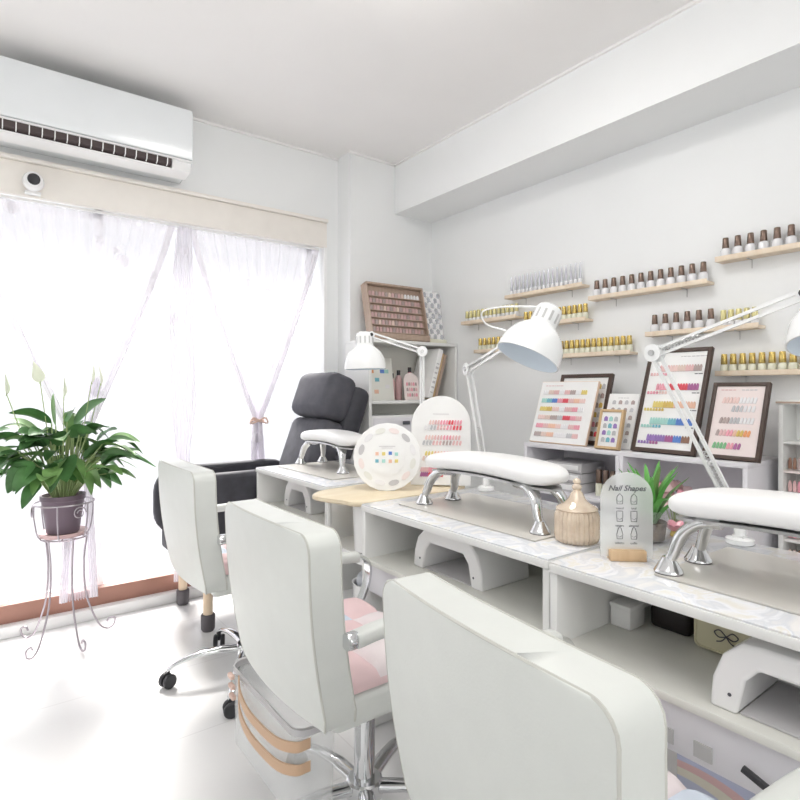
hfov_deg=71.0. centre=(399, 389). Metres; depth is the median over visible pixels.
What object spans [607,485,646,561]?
sign
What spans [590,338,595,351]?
bottle
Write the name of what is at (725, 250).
bottle
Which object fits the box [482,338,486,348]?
bottle
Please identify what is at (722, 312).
bottle
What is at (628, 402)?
chart
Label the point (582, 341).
bottle
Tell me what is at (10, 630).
trim
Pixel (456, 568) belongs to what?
tray
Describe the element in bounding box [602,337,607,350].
bottle
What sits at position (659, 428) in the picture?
chart
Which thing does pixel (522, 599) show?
shelf
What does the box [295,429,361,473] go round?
manicure arm rest
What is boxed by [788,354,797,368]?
bottle
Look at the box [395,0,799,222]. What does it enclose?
beam
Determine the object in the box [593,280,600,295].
bottle
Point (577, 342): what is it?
bottle
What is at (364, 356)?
desk lamp
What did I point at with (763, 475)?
console shelf
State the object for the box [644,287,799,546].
desk lamp
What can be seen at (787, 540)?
shelf
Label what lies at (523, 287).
bottle
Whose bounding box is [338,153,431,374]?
wall column
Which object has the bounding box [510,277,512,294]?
bottle
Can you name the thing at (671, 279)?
bottle
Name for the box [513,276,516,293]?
bottle
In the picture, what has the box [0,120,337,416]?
wall
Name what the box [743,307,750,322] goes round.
bottle
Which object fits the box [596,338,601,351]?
bottle
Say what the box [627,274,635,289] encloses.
bottle
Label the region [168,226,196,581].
sheer curtain
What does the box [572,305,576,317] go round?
bottle
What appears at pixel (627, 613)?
cube
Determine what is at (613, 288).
bottle
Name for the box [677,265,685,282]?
bottle
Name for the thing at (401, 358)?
bookcase
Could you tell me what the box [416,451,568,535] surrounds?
manicure arm rest
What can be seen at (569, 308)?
bottle
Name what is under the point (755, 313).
bottle
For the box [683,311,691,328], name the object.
bottle
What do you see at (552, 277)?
bottle
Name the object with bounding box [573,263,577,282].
bottle
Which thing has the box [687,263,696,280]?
bottle
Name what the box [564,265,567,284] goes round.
bottle
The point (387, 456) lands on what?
display board
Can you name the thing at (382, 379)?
card
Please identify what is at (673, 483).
bunch
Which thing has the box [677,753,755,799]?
rug
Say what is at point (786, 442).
shelf
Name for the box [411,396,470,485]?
display board
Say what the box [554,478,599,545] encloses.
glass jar
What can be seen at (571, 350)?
bottle
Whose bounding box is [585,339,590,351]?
bottle
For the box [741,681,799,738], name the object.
tray
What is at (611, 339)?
bottle
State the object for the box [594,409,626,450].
chart
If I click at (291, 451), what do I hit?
cushion
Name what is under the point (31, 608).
trim
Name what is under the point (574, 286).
wall shelf
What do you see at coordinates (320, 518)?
shelf
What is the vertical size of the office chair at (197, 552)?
0.820 m
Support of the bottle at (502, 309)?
on the wall shelf at (513, 316)
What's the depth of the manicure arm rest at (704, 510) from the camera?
1.02 m
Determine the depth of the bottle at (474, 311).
3.31 m
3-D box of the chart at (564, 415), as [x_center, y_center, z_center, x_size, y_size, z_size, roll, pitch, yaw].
[0.765,0.105,2.622,0.117,0.290,0.315,0,0,-37]
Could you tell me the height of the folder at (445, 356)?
0.272 m
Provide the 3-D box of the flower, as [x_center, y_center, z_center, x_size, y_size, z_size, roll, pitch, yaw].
[0.677,0.343,1.381,0.061,0.034,0.061,0,0,-14]
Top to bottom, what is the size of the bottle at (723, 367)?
0.074 m
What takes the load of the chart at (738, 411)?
on the console shelf at (763, 475)
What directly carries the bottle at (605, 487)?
on the console shelf at (763, 475)
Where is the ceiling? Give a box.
[0,0,693,163]
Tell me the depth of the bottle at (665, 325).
2.39 m
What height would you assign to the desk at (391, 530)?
0.712 m
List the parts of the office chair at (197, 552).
backrest, arm, seat, armrest, arm, arm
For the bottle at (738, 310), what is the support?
on the wall shelf at (747, 326)
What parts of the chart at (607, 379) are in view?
frame rail, frame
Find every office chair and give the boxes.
[158,459,245,718]
[225,498,407,799]
[382,572,799,799]
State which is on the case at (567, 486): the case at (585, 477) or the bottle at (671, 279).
the case at (585, 477)
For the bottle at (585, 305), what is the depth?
2.71 m
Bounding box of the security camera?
[22,171,44,196]
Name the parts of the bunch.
flower, flower, flower, flower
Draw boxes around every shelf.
[269,501,324,524]
[368,548,542,629]
[461,314,523,329]
[474,348,498,355]
[504,282,589,299]
[524,442,777,547]
[559,316,592,329]
[562,350,637,362]
[571,605,799,761]
[588,278,713,305]
[645,322,764,340]
[715,242,799,263]
[715,369,799,381]
[784,440,799,444]
[784,468,799,473]
[784,537,799,543]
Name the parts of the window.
sash, sash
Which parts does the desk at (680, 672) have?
panel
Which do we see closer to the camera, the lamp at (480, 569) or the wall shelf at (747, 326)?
the lamp at (480, 569)
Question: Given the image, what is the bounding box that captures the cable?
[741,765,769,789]
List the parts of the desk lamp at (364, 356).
lamp shade, arm, arm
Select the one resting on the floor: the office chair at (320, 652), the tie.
the office chair at (320, 652)
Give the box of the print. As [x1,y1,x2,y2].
[430,363,438,392]
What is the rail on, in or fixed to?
attached to the wall at (227, 164)
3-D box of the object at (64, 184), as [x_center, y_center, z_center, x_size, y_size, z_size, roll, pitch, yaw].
[-1.428,-0.932,2.616,2.470,0.165,0.050,0,0,-37]
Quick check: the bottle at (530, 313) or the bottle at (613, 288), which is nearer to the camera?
the bottle at (613, 288)
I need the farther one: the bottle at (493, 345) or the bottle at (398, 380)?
the bottle at (398, 380)
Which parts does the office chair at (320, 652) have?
backrest, arm, arm, armrest, seat, arm, armrest, arm, arm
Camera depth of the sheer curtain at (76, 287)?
2.62 m
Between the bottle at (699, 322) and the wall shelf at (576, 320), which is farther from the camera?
the wall shelf at (576, 320)
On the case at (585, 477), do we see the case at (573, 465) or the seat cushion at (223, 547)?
the case at (573, 465)
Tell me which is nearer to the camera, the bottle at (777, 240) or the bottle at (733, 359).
the bottle at (777, 240)
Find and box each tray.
[425,557,471,586]
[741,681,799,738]
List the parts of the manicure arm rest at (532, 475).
leg, leg, leg, leg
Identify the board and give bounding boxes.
[353,423,420,490]
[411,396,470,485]
[423,291,446,342]
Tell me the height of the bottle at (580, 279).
0.112 m
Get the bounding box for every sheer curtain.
[0,197,174,603]
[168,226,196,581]
[192,229,318,459]
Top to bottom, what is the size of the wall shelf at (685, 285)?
0.055 m
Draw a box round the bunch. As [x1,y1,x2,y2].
[658,480,691,522]
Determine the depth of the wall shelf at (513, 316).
3.18 m
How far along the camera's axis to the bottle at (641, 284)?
2.48 m
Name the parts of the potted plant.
flower, flower, pot, flower, flower, flower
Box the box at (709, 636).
[694,618,749,654]
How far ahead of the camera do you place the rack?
1.97 m
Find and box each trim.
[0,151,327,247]
[0,572,190,624]
[0,586,202,639]
[193,0,703,166]
[322,247,326,372]
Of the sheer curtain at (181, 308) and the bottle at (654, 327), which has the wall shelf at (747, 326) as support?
the bottle at (654, 327)
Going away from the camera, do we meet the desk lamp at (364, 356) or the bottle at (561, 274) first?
the desk lamp at (364, 356)
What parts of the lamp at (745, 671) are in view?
plate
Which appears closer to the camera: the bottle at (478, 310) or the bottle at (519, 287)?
the bottle at (519, 287)
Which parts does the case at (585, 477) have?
drawer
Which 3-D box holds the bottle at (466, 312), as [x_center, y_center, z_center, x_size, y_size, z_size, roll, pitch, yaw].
[0.404,-0.437,3.374,0.027,0.070,0.026,0,0,-37]
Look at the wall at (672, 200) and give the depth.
2.54 m
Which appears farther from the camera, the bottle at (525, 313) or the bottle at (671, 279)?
the bottle at (525, 313)
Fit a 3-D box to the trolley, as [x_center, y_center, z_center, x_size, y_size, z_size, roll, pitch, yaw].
[-0.077,0.723,2.022,0.280,0.675,0.280,0,0,-37]
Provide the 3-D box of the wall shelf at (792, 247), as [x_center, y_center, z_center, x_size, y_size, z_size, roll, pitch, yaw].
[1.427,-0.495,2.008,0.066,0.055,0.545,0,0,-37]
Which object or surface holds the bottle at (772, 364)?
on the wall shelf at (743, 373)
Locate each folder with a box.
[414,349,442,397]
[425,354,443,398]
[434,355,446,396]
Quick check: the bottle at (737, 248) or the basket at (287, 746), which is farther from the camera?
the bottle at (737, 248)
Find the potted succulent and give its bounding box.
[613,460,687,542]
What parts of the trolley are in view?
post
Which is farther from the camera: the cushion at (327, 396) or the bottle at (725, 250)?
the cushion at (327, 396)
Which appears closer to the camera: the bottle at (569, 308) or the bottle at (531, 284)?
the bottle at (569, 308)
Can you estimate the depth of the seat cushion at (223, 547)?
1.93 m
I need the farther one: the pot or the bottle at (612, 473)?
the bottle at (612, 473)
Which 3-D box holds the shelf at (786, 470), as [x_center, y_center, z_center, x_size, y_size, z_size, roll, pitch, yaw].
[1.474,0.284,1.878,0.121,0.008,0.290,0,0,-37]
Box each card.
[372,358,394,399]
[403,373,419,399]
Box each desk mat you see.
[278,461,359,479]
[399,493,609,541]
[654,547,799,614]
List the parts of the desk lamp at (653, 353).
knob, arm, arm, lamp shade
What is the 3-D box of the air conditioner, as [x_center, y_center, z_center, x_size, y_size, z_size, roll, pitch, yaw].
[-1.375,-1.191,2.538,0.800,0.318,0.228,0,0,-37]
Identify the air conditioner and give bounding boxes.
[0,55,192,183]
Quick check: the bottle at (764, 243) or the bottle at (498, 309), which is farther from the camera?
the bottle at (498, 309)
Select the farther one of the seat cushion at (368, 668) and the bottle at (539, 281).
the bottle at (539, 281)
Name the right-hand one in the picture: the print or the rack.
the rack
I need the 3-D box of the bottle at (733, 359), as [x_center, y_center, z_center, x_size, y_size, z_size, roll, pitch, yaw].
[1.296,-0.104,2.182,0.029,0.074,0.028,0,0,-37]
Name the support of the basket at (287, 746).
hanging from the office chair at (320, 652)
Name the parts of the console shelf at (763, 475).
shelf, panel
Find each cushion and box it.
[221,544,228,574]
[279,417,342,464]
[292,372,355,421]
[344,597,387,694]
[667,770,714,799]
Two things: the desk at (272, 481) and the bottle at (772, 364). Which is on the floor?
the desk at (272, 481)
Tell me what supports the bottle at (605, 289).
on the wall shelf at (685, 285)
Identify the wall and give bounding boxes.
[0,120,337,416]
[432,87,799,495]
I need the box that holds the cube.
[610,596,644,630]
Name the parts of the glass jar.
lid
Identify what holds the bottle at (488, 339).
on the wall shelf at (479, 351)
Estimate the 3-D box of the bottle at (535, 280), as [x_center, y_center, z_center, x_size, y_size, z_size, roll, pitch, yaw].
[0.714,-0.568,2.959,0.022,0.112,0.021,0,0,-37]
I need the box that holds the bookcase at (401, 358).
[345,339,456,459]
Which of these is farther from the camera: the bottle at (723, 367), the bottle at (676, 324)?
the bottle at (676, 324)
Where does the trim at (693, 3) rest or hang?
attached to the wall at (227, 164)
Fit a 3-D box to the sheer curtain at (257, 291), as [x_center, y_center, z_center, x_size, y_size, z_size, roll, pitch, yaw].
[-0.795,0.070,3.152,0.765,1.820,0.041,0,0,-37]
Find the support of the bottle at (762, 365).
on the wall shelf at (743, 373)
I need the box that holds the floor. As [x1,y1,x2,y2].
[0,594,409,799]
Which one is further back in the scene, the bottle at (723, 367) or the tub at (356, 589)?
the bottle at (723, 367)
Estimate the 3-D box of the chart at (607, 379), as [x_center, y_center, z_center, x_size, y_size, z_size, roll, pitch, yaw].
[0.848,0.087,2.627,0.116,0.325,0.280,0,0,-37]
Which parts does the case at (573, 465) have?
drawer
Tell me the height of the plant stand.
0.597 m
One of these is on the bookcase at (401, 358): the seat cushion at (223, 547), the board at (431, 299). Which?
the board at (431, 299)
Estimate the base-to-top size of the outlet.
0.044 m
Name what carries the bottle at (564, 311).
on the wall shelf at (576, 320)
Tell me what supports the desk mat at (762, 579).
on the desk at (680, 672)
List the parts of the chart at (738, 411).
frame, frame rail, frame rail, frame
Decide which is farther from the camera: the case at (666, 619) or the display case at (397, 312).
the display case at (397, 312)
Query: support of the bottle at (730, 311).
on the wall shelf at (747, 326)
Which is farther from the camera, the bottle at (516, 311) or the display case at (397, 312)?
the display case at (397, 312)
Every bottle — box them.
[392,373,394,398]
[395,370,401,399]
[465,311,468,320]
[469,311,472,320]
[472,310,476,319]
[476,309,479,319]
[478,338,481,348]
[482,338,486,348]
[487,338,490,348]
[491,337,495,347]
[492,309,496,316]
[497,308,500,316]
[501,305,504,315]
[509,304,513,314]
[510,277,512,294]
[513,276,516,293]
[514,303,518,315]
[517,275,520,292]
[521,274,524,292]
[524,312,527,320]
[525,273,528,291]
[528,311,532,318]
[529,272,532,290]
[533,272,536,289]
[537,271,541,289]
[542,270,545,288]
[546,269,549,287]
[550,268,554,286]
[555,267,558,285]
[559,266,563,285]
[561,306,566,318]
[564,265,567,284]
[564,341,568,353]
[566,306,571,318]
[568,264,572,283]
[569,340,573,352]
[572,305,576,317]
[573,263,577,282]
[574,340,579,352]
[577,304,581,316]
[578,262,582,283]
[579,339,584,352]
[582,303,588,317]
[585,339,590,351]
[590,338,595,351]
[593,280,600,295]
[595,469,602,495]
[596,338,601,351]
[601,279,608,293]
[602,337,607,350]
[602,470,609,496]
[608,337,613,350]
[609,471,614,498]
[610,277,617,292]
[614,336,619,349]
[618,276,626,291]
[620,336,625,349]
[626,335,632,351]
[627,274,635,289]
[637,272,644,288]
[646,271,654,286]
[650,315,658,331]
[656,269,664,285]
[661,313,669,330]
[666,267,674,283]
[671,312,680,329]
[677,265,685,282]
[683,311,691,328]
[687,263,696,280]
[694,310,703,327]
[698,261,707,279]
[706,308,715,326]
[720,237,730,255]
[720,310,726,324]
[720,354,727,370]
[727,309,734,324]
[729,354,737,370]
[733,235,742,253]
[735,308,742,322]
[738,353,746,369]
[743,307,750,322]
[745,232,755,250]
[748,353,756,369]
[751,307,758,322]
[757,352,766,369]
[758,230,768,248]
[767,352,776,369]
[771,227,782,246]
[778,351,786,368]
[785,224,796,243]
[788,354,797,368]
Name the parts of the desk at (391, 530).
panel, panel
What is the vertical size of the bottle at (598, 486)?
0.114 m
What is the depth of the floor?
1.82 m
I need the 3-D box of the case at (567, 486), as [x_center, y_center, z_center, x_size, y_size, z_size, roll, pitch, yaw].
[0.809,0.439,2.604,0.184,0.042,0.200,0,0,-37]
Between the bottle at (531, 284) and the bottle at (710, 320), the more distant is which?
the bottle at (531, 284)
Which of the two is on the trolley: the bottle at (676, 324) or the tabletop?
the tabletop
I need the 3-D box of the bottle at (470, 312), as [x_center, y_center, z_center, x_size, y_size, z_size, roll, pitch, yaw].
[0.423,-0.437,3.348,0.027,0.070,0.026,0,0,-37]
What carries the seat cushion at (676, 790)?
on the office chair at (487, 703)
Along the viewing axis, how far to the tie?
3.12 m
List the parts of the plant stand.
leg, leg, leg, leg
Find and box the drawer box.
[372,413,413,431]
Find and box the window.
[0,199,310,601]
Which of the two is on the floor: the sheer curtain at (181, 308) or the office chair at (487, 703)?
the office chair at (487, 703)
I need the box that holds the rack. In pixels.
[776,400,799,552]
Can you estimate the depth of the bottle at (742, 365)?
2.15 m
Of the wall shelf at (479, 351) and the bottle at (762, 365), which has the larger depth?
the wall shelf at (479, 351)
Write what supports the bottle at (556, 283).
on the wall shelf at (574, 286)
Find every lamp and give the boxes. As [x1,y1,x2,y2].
[284,482,324,514]
[344,331,426,403]
[414,531,528,591]
[463,302,562,491]
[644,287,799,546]
[711,636,799,738]
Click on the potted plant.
(72, 471)
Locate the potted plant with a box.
[0,361,155,539]
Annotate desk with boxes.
[256,459,365,590]
[361,487,636,725]
[549,528,799,794]
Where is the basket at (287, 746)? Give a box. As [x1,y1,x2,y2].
[227,657,320,776]
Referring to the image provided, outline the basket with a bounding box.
[30,496,95,542]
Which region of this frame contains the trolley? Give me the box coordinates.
[327,503,361,598]
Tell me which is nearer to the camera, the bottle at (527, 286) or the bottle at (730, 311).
the bottle at (730, 311)
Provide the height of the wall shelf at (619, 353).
0.055 m
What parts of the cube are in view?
lid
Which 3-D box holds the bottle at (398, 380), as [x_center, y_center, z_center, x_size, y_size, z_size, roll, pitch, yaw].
[-0.009,-0.030,3.416,0.040,0.180,0.040,0,0,-37]
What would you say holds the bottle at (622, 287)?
on the wall shelf at (685, 285)
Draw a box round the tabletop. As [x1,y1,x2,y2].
[312,481,464,506]
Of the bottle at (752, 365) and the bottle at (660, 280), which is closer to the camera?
the bottle at (752, 365)
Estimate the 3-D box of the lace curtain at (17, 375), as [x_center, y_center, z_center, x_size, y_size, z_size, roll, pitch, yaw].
[-1.466,0.075,2.700,2.350,1.830,0.018,0,0,-37]
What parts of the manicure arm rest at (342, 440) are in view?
leg, leg, leg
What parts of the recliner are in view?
seat frame, leg, leg, armrest, armrest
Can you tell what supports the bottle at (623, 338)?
on the wall shelf at (619, 353)
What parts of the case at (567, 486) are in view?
drawer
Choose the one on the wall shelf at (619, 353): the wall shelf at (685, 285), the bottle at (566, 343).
the bottle at (566, 343)
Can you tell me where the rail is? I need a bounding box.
[0,194,319,250]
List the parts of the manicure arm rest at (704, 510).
leg, leg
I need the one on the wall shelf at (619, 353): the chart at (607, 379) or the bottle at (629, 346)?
the bottle at (629, 346)
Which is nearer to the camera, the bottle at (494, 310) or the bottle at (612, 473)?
the bottle at (612, 473)
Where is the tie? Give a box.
[249,417,268,423]
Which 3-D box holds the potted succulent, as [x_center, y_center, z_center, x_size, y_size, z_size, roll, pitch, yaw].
[0.596,0.266,1.346,0.177,0.187,0.174,0,0,19]
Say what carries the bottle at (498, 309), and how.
on the wall shelf at (513, 316)
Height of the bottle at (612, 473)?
0.114 m
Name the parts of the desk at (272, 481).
panel, panel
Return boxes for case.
[360,281,430,341]
[545,457,604,473]
[560,481,602,493]
[567,471,602,483]
[651,605,693,635]
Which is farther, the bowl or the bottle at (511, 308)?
the bottle at (511, 308)
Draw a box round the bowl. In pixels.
[554,509,599,545]
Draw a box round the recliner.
[153,372,368,632]
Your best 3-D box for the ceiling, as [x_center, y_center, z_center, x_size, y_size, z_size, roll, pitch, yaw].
[0.051,-1.460,1.000,3.680,0.100,4.940,0,0,-37]
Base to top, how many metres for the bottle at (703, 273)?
0.082 m
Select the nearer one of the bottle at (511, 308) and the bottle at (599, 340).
the bottle at (599, 340)
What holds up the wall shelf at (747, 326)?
attached to the wall at (672, 200)
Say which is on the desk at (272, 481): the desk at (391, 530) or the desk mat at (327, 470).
the desk mat at (327, 470)
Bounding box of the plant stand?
[20,496,115,659]
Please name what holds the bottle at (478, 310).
on the wall shelf at (513, 316)
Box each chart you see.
[529,381,600,446]
[560,373,614,444]
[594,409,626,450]
[607,394,640,449]
[630,346,714,456]
[702,382,772,462]
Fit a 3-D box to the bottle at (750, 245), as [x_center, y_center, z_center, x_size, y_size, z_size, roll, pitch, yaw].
[1.333,-0.556,2.133,0.036,0.082,0.035,0,0,-37]
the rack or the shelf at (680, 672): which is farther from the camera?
the rack
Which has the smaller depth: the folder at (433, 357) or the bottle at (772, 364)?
the bottle at (772, 364)
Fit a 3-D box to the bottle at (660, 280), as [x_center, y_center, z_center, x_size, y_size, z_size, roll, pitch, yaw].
[1.122,-0.478,2.414,0.036,0.082,0.035,0,0,-37]
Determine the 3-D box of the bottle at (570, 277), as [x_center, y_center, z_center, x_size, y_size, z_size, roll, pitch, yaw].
[0.847,-0.568,2.782,0.022,0.112,0.021,0,0,-37]
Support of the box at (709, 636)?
on the desk at (680, 672)
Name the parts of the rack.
panel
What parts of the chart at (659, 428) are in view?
frame, frame rail, frame rail, frame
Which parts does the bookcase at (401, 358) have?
panel, shelf, panel, panel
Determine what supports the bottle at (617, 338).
on the wall shelf at (619, 353)
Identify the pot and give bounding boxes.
[635,517,666,542]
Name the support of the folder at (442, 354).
on the bookcase at (401, 358)
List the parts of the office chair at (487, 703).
backrest, armrest, armrest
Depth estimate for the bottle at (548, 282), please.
2.89 m
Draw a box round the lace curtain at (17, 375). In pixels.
[0,233,305,604]
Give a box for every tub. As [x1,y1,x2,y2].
[352,577,360,597]
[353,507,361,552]
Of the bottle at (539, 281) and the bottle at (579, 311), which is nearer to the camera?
the bottle at (579, 311)
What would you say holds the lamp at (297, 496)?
on the desk at (272, 481)
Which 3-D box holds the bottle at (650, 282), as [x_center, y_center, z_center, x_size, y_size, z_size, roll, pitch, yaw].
[1.095,-0.478,2.450,0.036,0.082,0.035,0,0,-37]
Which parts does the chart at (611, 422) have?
frame, frame rail, frame rail, frame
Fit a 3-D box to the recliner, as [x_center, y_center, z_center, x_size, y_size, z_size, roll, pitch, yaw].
[-0.683,0.492,2.899,1.021,1.175,0.451,0,0,-37]
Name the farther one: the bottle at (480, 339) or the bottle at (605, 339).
the bottle at (480, 339)
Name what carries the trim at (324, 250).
attached to the wall at (227, 164)
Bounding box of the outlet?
[0,118,171,166]
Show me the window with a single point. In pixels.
(98, 495)
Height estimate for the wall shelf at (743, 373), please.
0.055 m
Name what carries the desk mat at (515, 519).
on the desk at (391, 530)
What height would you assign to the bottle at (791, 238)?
0.082 m
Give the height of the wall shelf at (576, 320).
0.055 m
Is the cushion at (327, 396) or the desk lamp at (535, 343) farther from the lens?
the cushion at (327, 396)
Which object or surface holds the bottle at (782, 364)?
on the wall shelf at (743, 373)
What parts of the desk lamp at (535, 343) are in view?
arm, arm, cord, lamp shade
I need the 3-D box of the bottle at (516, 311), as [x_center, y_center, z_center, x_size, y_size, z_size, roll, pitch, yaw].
[0.636,-0.437,3.063,0.027,0.070,0.026,0,0,-37]
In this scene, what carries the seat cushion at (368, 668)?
on the office chair at (320, 652)
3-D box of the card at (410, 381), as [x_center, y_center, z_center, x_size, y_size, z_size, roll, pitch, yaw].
[0.068,-0.022,3.372,0.110,0.164,0.028,0,0,-37]

